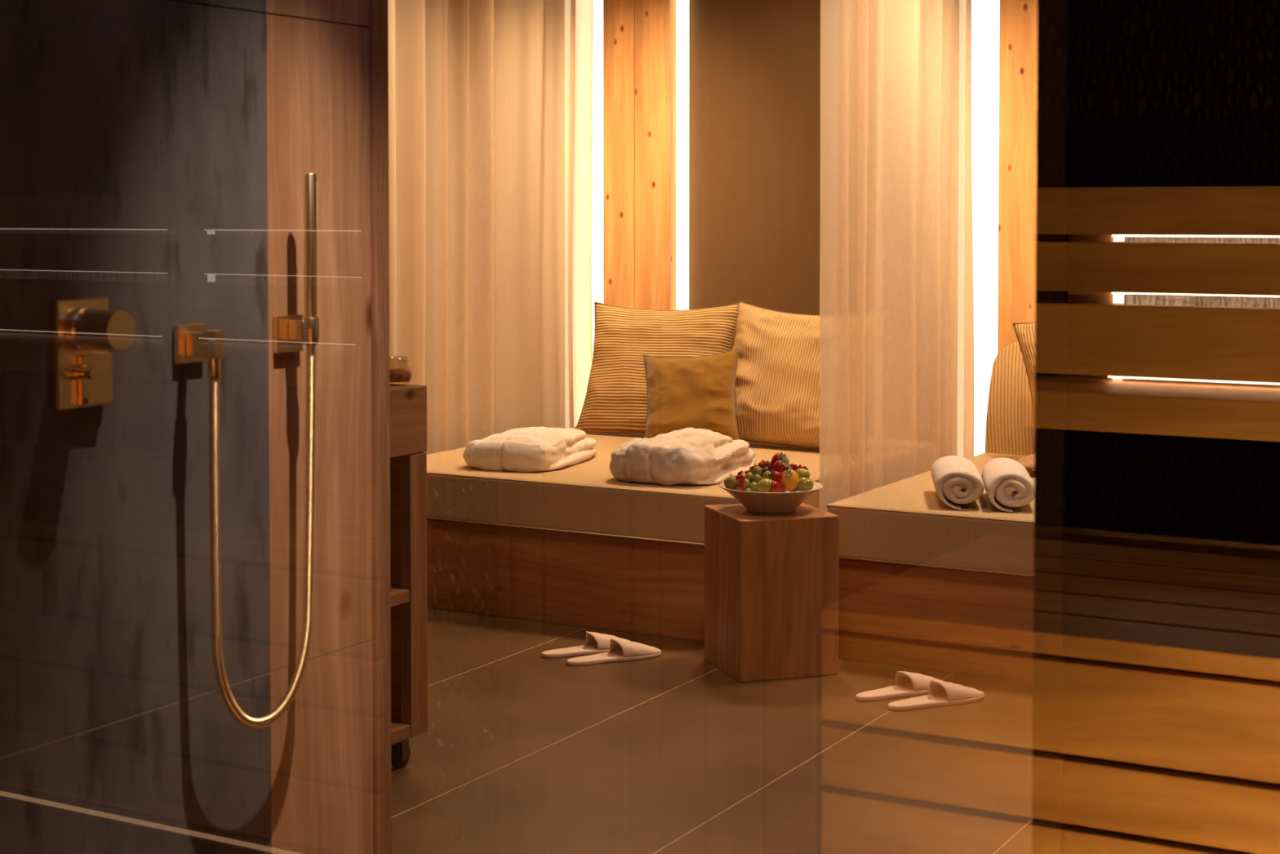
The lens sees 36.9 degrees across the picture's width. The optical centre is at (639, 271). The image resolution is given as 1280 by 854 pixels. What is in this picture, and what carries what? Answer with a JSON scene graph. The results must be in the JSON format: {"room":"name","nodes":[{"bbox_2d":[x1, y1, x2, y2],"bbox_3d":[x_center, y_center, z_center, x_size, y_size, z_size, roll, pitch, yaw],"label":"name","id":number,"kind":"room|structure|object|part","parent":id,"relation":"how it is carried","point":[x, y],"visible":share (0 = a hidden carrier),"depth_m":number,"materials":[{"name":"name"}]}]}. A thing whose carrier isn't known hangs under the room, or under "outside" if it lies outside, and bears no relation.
{"room":"spa relaxation room","nodes":[
{"label":"spa relaxation room","id":0,"kind":"room"},
{"bbox_2d":[0,0,373,853],"bbox_3d":[-0.949,-0.141,2.577,0.140,2.620,1.732,1,2,29],"label":"wall","id":1,"kind":"structure","parent":0,"point":[155,155],"depth_m":2.90,"materials":[{"name":"stone"}]},
{"bbox_2d":[52,297,136,410],"bbox_3d":[-0.755,0.116,2.692,0.092,0.154,0.098,1,2,29],"label":"shower mixer","id":2,"kind":"object","parent":1,"relation":"attached to","point":[85,330],"visible":1,"depth_m":2.68,"materials":[{"name":"gold metal"}]},
{"bbox_3d":[-0.790,0.115,2.712,0.011,0.154,0.098,1,2,29],"label":"wall plate","id":3,"kind":"part","parent":2,"relation":"part of","materials":[{"name":"gold metal"}]},
{"bbox_3d":[-0.773,0.152,2.722,0.010,0.071,0.059,1,2,29],"label":"lever","id":4,"kind":"part","parent":2,"relation":"part of","materials":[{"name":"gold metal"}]},
{"bbox_3d":[-0.754,0.081,2.681,0.080,0.062,0.062,1,2,29],"label":"knob","id":5,"kind":"part","parent":2,"relation":"part of","materials":[{"name":"gold metal"}]},
{"bbox_2d":[173,323,224,378],"bbox_3d":[-0.656,0.120,2.894,0.067,0.079,0.065,1,2,29],"label":"wall outlet","id":6,"kind":"object","parent":1,"relation":"attached to","point":[193,343],"visible":1,"depth_m":2.88,"materials":[{"name":"gold metal"}]},
{"bbox_3d":[-0.681,0.109,2.908,0.009,0.058,0.065,1,2,29],"label":"wall plate","id":7,"kind":"part","parent":6,"relation":"part of","materials":[{"name":"gold metal"}]},
{"bbox_3d":[-0.662,0.110,2.888,0.042,0.036,0.016,1,2,29],"label":"arm","id":8,"kind":"part","parent":6,"relation":"part of","materials":[{"name":"gold metal"}]},
{"bbox_2d":[208,344,315,728],"bbox_3d":[-0.586,0.416,2.993,0.021,0.594,0.253,1,2,28],"label":"shower hose","id":9,"kind":"object","parent":6,"relation":"attached to","point":[237,713],"visible":1,"depth_m":2.98,"materials":[{"name":"gold metal"}]},
{"bbox_2d":[273,314,319,353],"bbox_3d":[-0.546,0.101,3.094,0.063,0.060,0.064,1,2,29],"label":"holder","id":10,"kind":"object","parent":1,"relation":"attached to","point":[291,332],"visible":1,"depth_m":3.08,"materials":[{"name":"gold metal"}]},
{"bbox_3d":[-0.569,0.100,3.107,0.009,0.060,0.064,1,2,29],"label":"wall plate","id":11,"kind":"part","parent":10,"relation":"part of","materials":[{"name":"gold metal"}]},
{"bbox_3d":[-0.552,0.094,3.098,0.028,0.032,0.015,1,2,29],"label":"arm","id":12,"kind":"part","parent":10,"relation":"part of","materials":[{"name":"gold metal"}]},
{"bbox_2d":[303,173,317,317],"bbox_3d":[-0.529,-0.021,3.083,0.021,0.273,0.021,1,2,29],"label":"shower","id":13,"kind":"object","parent":10,"relation":"in","point":[310,237],"visible":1,"depth_m":3.07,"materials":[{"name":"gold metal"}]},
{"bbox_2d":[368,0,391,853],"bbox_3d":[-0.514,-0.165,3.351,0.160,2.620,0.038,1,2,29],"label":"trim","id":14,"kind":"structure","parent":1,"relation":"attached to","point":[379,33],"depth_m":3.32,"materials":[{"name":"brown wood"}]},
{"bbox_2d":[391,607,1033,853],"bbox_3d":[0.079,1.193,2.632,6.800,0.050,9.800,1,2,29],"label":"floor","id":15,"kind":"structure","parent":0,"point":[521,751],"depth_m":4.36,"materials":[{"name":"tile"}]},
{"bbox_2d":[389,383,427,767],"bbox_3d":[-0.778,0.690,4.175,0.360,0.858,0.578,1,2,29],"label":"trolley","id":16,"kind":"object","parent":15,"relation":"on","point":[407,402],"visible":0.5,"depth_m":4.30,"materials":[{"name":"brown wood"}]},
{"bbox_3d":[-0.641,0.722,4.421,0.300,0.635,0.016,1,2,29],"label":"panel","id":17,"kind":"part","parent":16,"relation":"part of","materials":[{"name":"brown wood"}]},
{"bbox_3d":[-0.787,0.728,4.143,0.337,0.028,0.513,1,2,29],"label":"shelf","id":18,"kind":"part","parent":16,"relation":"part of","materials":[{"name":"brown wood"}]},
{"bbox_2d":[389,368,411,382],"bbox_3d":[-0.553,0.224,4.347,0.075,0.062,0.075,1,2,29],"label":"glass jar","id":19,"kind":"object","parent":16,"relation":"on","point":[395,375],"visible":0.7,"depth_m":4.32,"materials":[{"name":"orange glass"}]},
{"bbox_3d":[-0.786,1.033,4.153,0.338,0.030,0.513,1,2,29],"label":"shelf","id":20,"kind":"part","parent":16,"relation":"part of","materials":[{"name":"brown wood"}]},
{"bbox_2d":[541,631,631,658],"bbox_3d":[-0.146,1.050,5.446,0.295,0.059,0.093,-1,2,-28],"label":"slipper","id":21,"kind":"object","parent":15,"relation":"on","point":[596,642],"visible":0.66,"depth_m":5.42,"materials":[{"name":"beige fabric"}]},
{"bbox_2d":[566,638,661,666],"bbox_3d":[-0.072,1.053,5.352,0.295,0.059,0.093,-1,2,-30],"label":"slipper","id":22,"kind":"object","parent":15,"relation":"on","point":[620,651],"visible":1,"depth_m":5.34,"materials":[{"name":"beige fabric"}]},
{"bbox_2d":[426,426,819,641],"bbox_3d":[0.084,0.830,6.473,1.391,0.435,1.520,1,2,29],"label":"bench","id":23,"kind":"object","parent":15,"relation":"on","point":[581,544],"visible":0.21,"depth_m":5.81,"materials":[{"name":"brown wood"}]},
{"bbox_2d":[462,426,596,472],"bbox_3d":[-0.344,0.568,6.241,0.338,0.117,0.537,1,2,19],"label":"robe","id":24,"kind":"object","parent":23,"relation":"on","point":[530,449],"visible":1,"depth_m":6.03,"materials":[{"name":"beige fabric"}]},
{"bbox_3d":[0.084,0.688,6.468,1.390,0.152,1.520,1,2,29],"label":"mattress","id":25,"kind":"part","parent":23,"relation":"part of","materials":[{"name":"beige fabric"}]},
{"bbox_2d":[575,301,737,434],"bbox_3d":[0.067,0.350,6.985,0.615,0.484,0.254,1,2,26],"label":"striped cushion","id":26,"kind":"object","parent":23,"relation":"on","point":[615,401],"visible":0.66,"depth_m":6.95,"materials":[{"name":"brown fabric"}]},
{"bbox_2d":[608,427,756,485],"bbox_3d":[0.166,0.562,5.969,0.350,0.150,0.635,1,2,26],"label":"robe","id":27,"kind":"object","parent":23,"relation":"on","point":[686,455],"visible":1,"depth_m":5.73,"materials":[{"name":"beige fabric"}]},
{"bbox_2d":[643,347,739,439],"bbox_3d":[0.175,0.438,6.617,0.373,0.351,0.169,1,2,16],"label":"cushion","id":28,"kind":"object","parent":23,"relation":"on","point":[693,392],"visible":0.87,"depth_m":6.57,"materials":[{"name":"fabric"}]},
{"bbox_2d":[731,300,819,449],"bbox_3d":[0.546,0.359,6.638,0.617,0.497,0.278,1,2,36],"label":"striped cushion","id":29,"kind":"object","parent":23,"relation":"on","point":[777,380],"visible":0.53,"depth_m":6.58,"materials":[{"name":"brown fabric"}]},
{"bbox_2d":[704,502,839,682],"bbox_3d":[0.358,0.869,5.261,0.285,0.432,0.285,-1,2,-18],"label":"table","id":30,"kind":"object","parent":15,"relation":"on","point":[771,580],"visible":0.88,"depth_m":5.14,"materials":[{"name":"brown wood"}]},
{"bbox_2d":[719,480,823,513],"bbox_3d":[0.359,0.618,5.250,0.285,0.069,0.285,1,2,29],"label":"fruit bowl","id":31,"kind":"object","parent":30,"relation":"on","point":[785,502],"visible":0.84,"depth_m":5.17,"materials":[{"name":"beige ceramic"}]},
{"bbox_2d":[724,474,737,489],"bbox_3d":[0.250,0.573,5.230,0.043,0.044,0.040,1,2,29],"label":"fig","id":32,"kind":"object","parent":31,"relation":"in","point":[730,482],"visible":0.94,"depth_m":5.21,"materials":[{"name":"green food"}]},
{"bbox_2d":[735,470,746,490],"bbox_3d":[0.276,0.569,5.197,0.032,0.060,0.022,1,2,29],"label":"bunch","id":33,"kind":"object","parent":31,"relation":"in","point":[739,476],"visible":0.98,"depth_m":5.19,"materials":[{"name":"brown food"}]},
{"bbox_2d":[742,478,750,488],"bbox_3d":[0.287,0.574,5.204,0.026,0.033,0.027,-2,3,-44],"label":"grape","id":34,"kind":"object","parent":31,"relation":"in","point":[747,483],"visible":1,"depth_m":5.19,"materials":[{"name":"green food"}]},
{"bbox_2d":[743,485,751,491],"bbox_3d":[0.293,0.596,5.188,0.025,0.033,0.025,1,2,16],"label":"grape","id":35,"kind":"object","parent":31,"relation":"in","point":[748,489],"visible":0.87,"depth_m":5.18,"materials":[{"name":"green food"}]},
{"bbox_2d":[749,481,757,489],"bbox_3d":[0.309,0.582,5.197,0.028,0.035,0.028,0,2,13],"label":"grape","id":36,"kind":"object","parent":31,"relation":"in","point":[753,484],"visible":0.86,"depth_m":5.19,"materials":[{"name":"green food"}]},
{"bbox_2d":[751,484,758,492],"bbox_3d":[0.315,0.590,5.179,0.024,0.031,0.024,1,2,32],"label":"grape","id":37,"kind":"object","parent":31,"relation":"in","point":[754,489],"visible":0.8,"depth_m":5.17,"materials":[{"name":"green food"}]},
{"bbox_2d":[756,478,773,492],"bbox_3d":[0.341,0.579,5.161,0.055,0.046,0.048,1,2,29],"label":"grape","id":38,"kind":"object","parent":31,"relation":"in","point":[762,486],"visible":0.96,"depth_m":5.14,"materials":[{"name":"food"}]},
{"bbox_2d":[750,482,798,492],"bbox_3d":[0.362,0.575,5.245,0.136,0.068,0.166,1,2,29],"label":"filling","id":39,"kind":"object","parent":31,"relation":"in","point":[795,489],"visible":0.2,"depth_m":5.23,"materials":[{"name":"food"}]},
{"bbox_2d":[744,471,753,482],"bbox_3d":[0.299,0.559,5.229,0.027,0.033,0.026,0,2,15],"label":"grape","id":40,"kind":"object","parent":39,"relation":"on","point":[748,475],"visible":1,"depth_m":5.22,"materials":[{"name":"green food"}]},
{"bbox_2d":[751,472,761,482],"bbox_3d":[0.319,0.563,5.211,0.029,0.037,0.028,0,2,1],"label":"grape","id":41,"kind":"object","parent":39,"relation":"on","point":[756,477],"visible":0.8,"depth_m":5.20,"materials":[{"name":"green food"}]},
{"bbox_2d":[752,464,763,476],"bbox_3d":[0.323,0.545,5.233,0.030,0.038,0.031,-1,2,-25],"label":"grape","id":42,"kind":"object","parent":39,"relation":"on","point":[757,469],"visible":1,"depth_m":5.22,"materials":[{"name":"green food"}]},
{"bbox_2d":[758,461,773,471],"bbox_3d":[0.351,0.533,5.240,0.064,0.028,0.028,0,2,0],"label":"bunch","id":43,"kind":"object","parent":39,"relation":"on","point":[768,465],"visible":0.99,"depth_m":5.23,"materials":[{"name":"brown food"}]},
{"bbox_2d":[762,469,770,478],"bbox_3d":[0.347,0.555,5.200,0.029,0.034,0.030,1,2,21],"label":"grape","id":44,"kind":"object","parent":39,"relation":"on","point":[765,475],"visible":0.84,"depth_m":5.19,"materials":[{"name":"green food"}]},
{"bbox_2d":[767,471,782,482],"bbox_3d":[0.371,0.555,5.187,0.059,0.040,0.034,-2,2,-41],"label":"strawberry","id":45,"kind":"object","parent":39,"relation":"on","point":[776,476],"visible":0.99,"depth_m":5.17,"materials":[{"name":"red plant"}]},
{"bbox_2d":[770,451,788,469],"bbox_3d":[0.378,0.517,5.236,0.063,0.059,0.034,2,2,41],"label":"strawberry","id":46,"kind":"object","parent":39,"relation":"on","point":[775,457],"visible":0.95,"depth_m":5.22,"materials":[{"name":"red plant"}]},
{"bbox_2d":[772,456,791,472],"bbox_3d":[0.382,0.537,5.210,0.040,0.071,0.068,-1,2,-35],"label":"strawberry","id":47,"kind":"object","parent":39,"relation":"on","point":[780,465],"visible":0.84,"depth_m":5.20,"materials":[{"name":"red plant"}]},
{"label":"grape","id":48,"kind":"object","parent":39,"relation":"on","visible":0},
{"bbox_2d":[744,460,765,473],"bbox_3d":[0.316,0.538,5.248,0.058,0.044,0.026,0,2,4],"label":"bunch","id":49,"kind":"object","parent":48,"relation":"on","point":[751,468],"visible":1,"depth_m":5.24,"materials":[{"name":"brown food"}]},
{"label":"grape","id":50,"kind":"object","parent":39,"relation":"on","visible":0},
{"bbox_2d":[762,466,768,472],"bbox_3d":[0.341,0.539,5.220,0.016,0.017,0.017,1,2,29],"label":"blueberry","id":51,"kind":"object","parent":50,"relation":"on","point":[764,469],"visible":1,"depth_m":5.21,"materials":[{"name":"blue food"}]},
{"bbox_2d":[768,480,784,492],"bbox_3d":[0.365,0.581,5.159,0.061,0.041,0.033,-2,2,-40],"label":"strawberry","id":52,"kind":"object","parent":31,"relation":"in","point":[775,486],"visible":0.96,"depth_m":5.14,"materials":[{"name":"red plant"}]},
{"bbox_2d":[780,468,799,490],"bbox_3d":[0.401,0.563,5.199,0.061,0.062,0.060,1,2,38],"label":"orange","id":53,"kind":"object","parent":31,"relation":"in","point":[790,478],"visible":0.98,"depth_m":5.18,"materials":[{"name":"orange plant"}]},
{"bbox_2d":[795,467,810,478],"bbox_3d":[0.441,0.553,5.228,0.048,0.036,0.040,1,2,29],"label":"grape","id":54,"kind":"object","parent":31,"relation":"in","point":[802,472],"visible":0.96,"depth_m":5.21,"materials":[{"name":"food"}]},
{"bbox_2d":[787,463,808,471],"bbox_3d":[0.431,0.538,5.236,0.059,0.030,0.027,0,2,-2],"label":"bunch","id":55,"kind":"object","parent":54,"relation":"on","point":[793,466],"visible":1,"depth_m":5.23,"materials":[{"name":"brown food"}]},
{"bbox_2d":[795,476,813,491],"bbox_3d":[0.445,0.578,5.204,0.055,0.042,0.044,1,2,29],"label":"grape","id":56,"kind":"object","parent":31,"relation":"on","point":[805,483],"visible":0.86,"depth_m":5.19,"materials":[{"name":"food"}]},
{"bbox_2d":[855,671,944,702],"bbox_3d":[0.677,1.065,4.978,0.295,0.059,0.093,-1,2,-32],"label":"slipper","id":57,"kind":"object","parent":15,"relation":"on","point":[907,684],"visible":0.8,"depth_m":4.96,"materials":[{"name":"beige fabric"}]},
{"bbox_2d":[826,453,1034,682],"bbox_3d":[1.516,0.855,5.669,1.436,0.435,1.520,1,2,29],"label":"bench","id":58,"kind":"object","parent":15,"relation":"on","point":[926,583],"visible":0.36,"depth_m":5.22,"materials":[{"name":"brown wood"}]},
{"bbox_3d":[1.516,0.713,5.665,1.435,0.152,1.520,1,2,29],"label":"mattress","id":59,"kind":"part","parent":58,"relation":"part of","materials":[{"name":"beige fabric"}]},
{"bbox_2d":[930,455,984,509],"bbox_3d":[0.893,0.591,5.407,0.134,0.106,0.356,0,2,6],"label":"rolled towel","id":60,"kind":"object","parent":58,"relation":"on","point":[957,481],"visible":1,"depth_m":5.25,"materials":[{"name":"beige fabric"}]},
{"bbox_2d":[981,457,1034,511],"bbox_3d":[1.030,0.593,5.366,0.133,0.106,0.358,0,2,7],"label":"rolled towel","id":61,"kind":"object","parent":58,"relation":"on","point":[1008,484],"visible":0.98,"depth_m":5.21,"materials":[{"name":"beige fabric"}]},
{"bbox_2d":[985,342,1034,455],"bbox_3d":[1.478,0.424,6.400,0.615,0.380,0.220,1,2,29],"label":"striped cushion","id":62,"kind":"object","parent":58,"relation":"on","point":[1010,424],"visible":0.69,"depth_m":6.42,"materials":[{"name":"beige fabric"}]},
{"bbox_2d":[1012,322,1035,433],"bbox_3d":[1.445,0.329,6.044,0.626,0.582,0.192,1,2,33],"label":"striped cushion","id":63,"kind":"object","parent":58,"relation":"on","point":[1024,331],"visible":0.09,"depth_m":6.17,"materials":[{"name":"brown fabric"}]},
{"bbox_2d":[1016,453,1034,472],"bbox_3d":[1.417,0.590,5.914,0.505,0.073,0.310,1,2,32],"label":"striped cushion","id":64,"kind":"object","parent":58,"relation":"on","point":[1028,462],"visible":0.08,"depth_m":5.91,"materials":[{"name":"brown fabric"}]},
{"bbox_2d":[888,680,984,711],"bbox_3d":[0.753,1.068,4.877,0.295,0.059,0.093,-1,2,-30],"label":"slipper","id":65,"kind":"object","parent":15,"relation":"on","point":[941,693],"visible":1,"depth_m":4.86,"materials":[{"name":"beige fabric"}]},
{"bbox_2d":[689,0,820,349],"bbox_3d":[0.680,-0.283,7.107,1.105,2.620,0.030,1,2,29],"label":"wall panel","id":66,"kind":"object","parent":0,"point":[755,64],"visible":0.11,"depth_m":7.22,"materials":[{"name":"brown paint"}]},
{"bbox_2d":[675,0,689,310],"bbox_3d":[0.167,-0.291,7.365,0.039,2.580,0.042,1,2,29],"label":"light strip","id":67,"kind":"object","parent":66,"relation":"attached to","point":[682,303],"visible":0.44,"depth_m":7.34,"materials":[{"name":"white plastic"}]},
{"bbox_2d":[1063,0,1279,853],"bbox_3d":[1.444,-0.109,1.549,2.201,2.620,0.120,1,2,29],"label":"wall","id":68,"kind":"structure","parent":0,"point":[1172,654],"depth_m":1.99,"materials":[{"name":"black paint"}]},
{"bbox_2d":[1031,0,1069,853],"bbox_3d":[0.468,-0.126,2.091,0.032,2.620,0.130,1,2,29],"label":"trim","id":69,"kind":"structure","parent":68,"relation":"attached to","point":[1053,15],"depth_m":2.04,"materials":[{"name":"grey"}]},
{"bbox_3d":[0.079,-1.491,2.547,6.800,0.080,9.800,1,2,29],"label":"ceiling","id":70,"kind":"structure","parent":0,"visible":0},
{"bbox_2d":[387,0,593,454],"bbox_3d":[-0.659,-0.271,6.708,0.118,2.580,1.843,1,2,29],"label":"sheer curtain","id":71,"kind":"object","parent":70,"relation":"hanging from","point":[490,101],"visible":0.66,"depth_m":6.88,"materials":[{"name":"white fabric"}]},
{"bbox_2d":[819,0,973,511],"bbox_3d":[0.853,-0.254,6.161,0.087,2.580,1.292,1,2,29],"label":"sheer curtain","id":72,"kind":"object","parent":70,"relation":"hanging from","point":[896,301],"visible":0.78,"depth_m":6.08,"materials":[{"name":"white fabric"}]},
{"bbox_3d":[2.227,-0.260,6.365,6.350,2.620,0.110,1,2,29],"label":"wall","id":73,"kind":"structure","parent":0,"visible":0},
{"bbox_2d":[591,0,603,353],"bbox_3d":[-0.204,-0.297,7.550,0.188,2.580,0.042,1,2,29],"label":"light strip","id":74,"kind":"object","parent":73,"relation":"attached to","point":[597,24],"visible":0.11,"depth_m":7.50,"materials":[{"name":"white plastic"}]},
{"bbox_2d":[603,0,676,310],"bbox_3d":[0.021,-0.294,7.451,0.294,2.620,0.145,1,2,29],"label":"wall panel","id":75,"kind":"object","parent":73,"relation":"attached to","point":[640,36],"depth_m":7.38,"materials":[{"name":"brown wood"}]},
{"bbox_2d":[971,0,999,456],"bbox_3d":[1.203,-0.273,6.761,0.155,2.580,0.042,1,2,29],"label":"light strip","id":76,"kind":"object","parent":73,"relation":"attached to","point":[985,14],"visible":0.33,"depth_m":6.73,"materials":[{"name":"white plastic"}]},
{"bbox_2d":[997,0,1037,354],"bbox_3d":[1.415,-0.270,6.669,0.300,2.620,0.145,1,2,29],"label":"trim","id":77,"kind":"structure","parent":73,"relation":"attached to","point":[1018,44],"depth_m":6.64,"materials":[{"name":"brown wood"}]}
]}

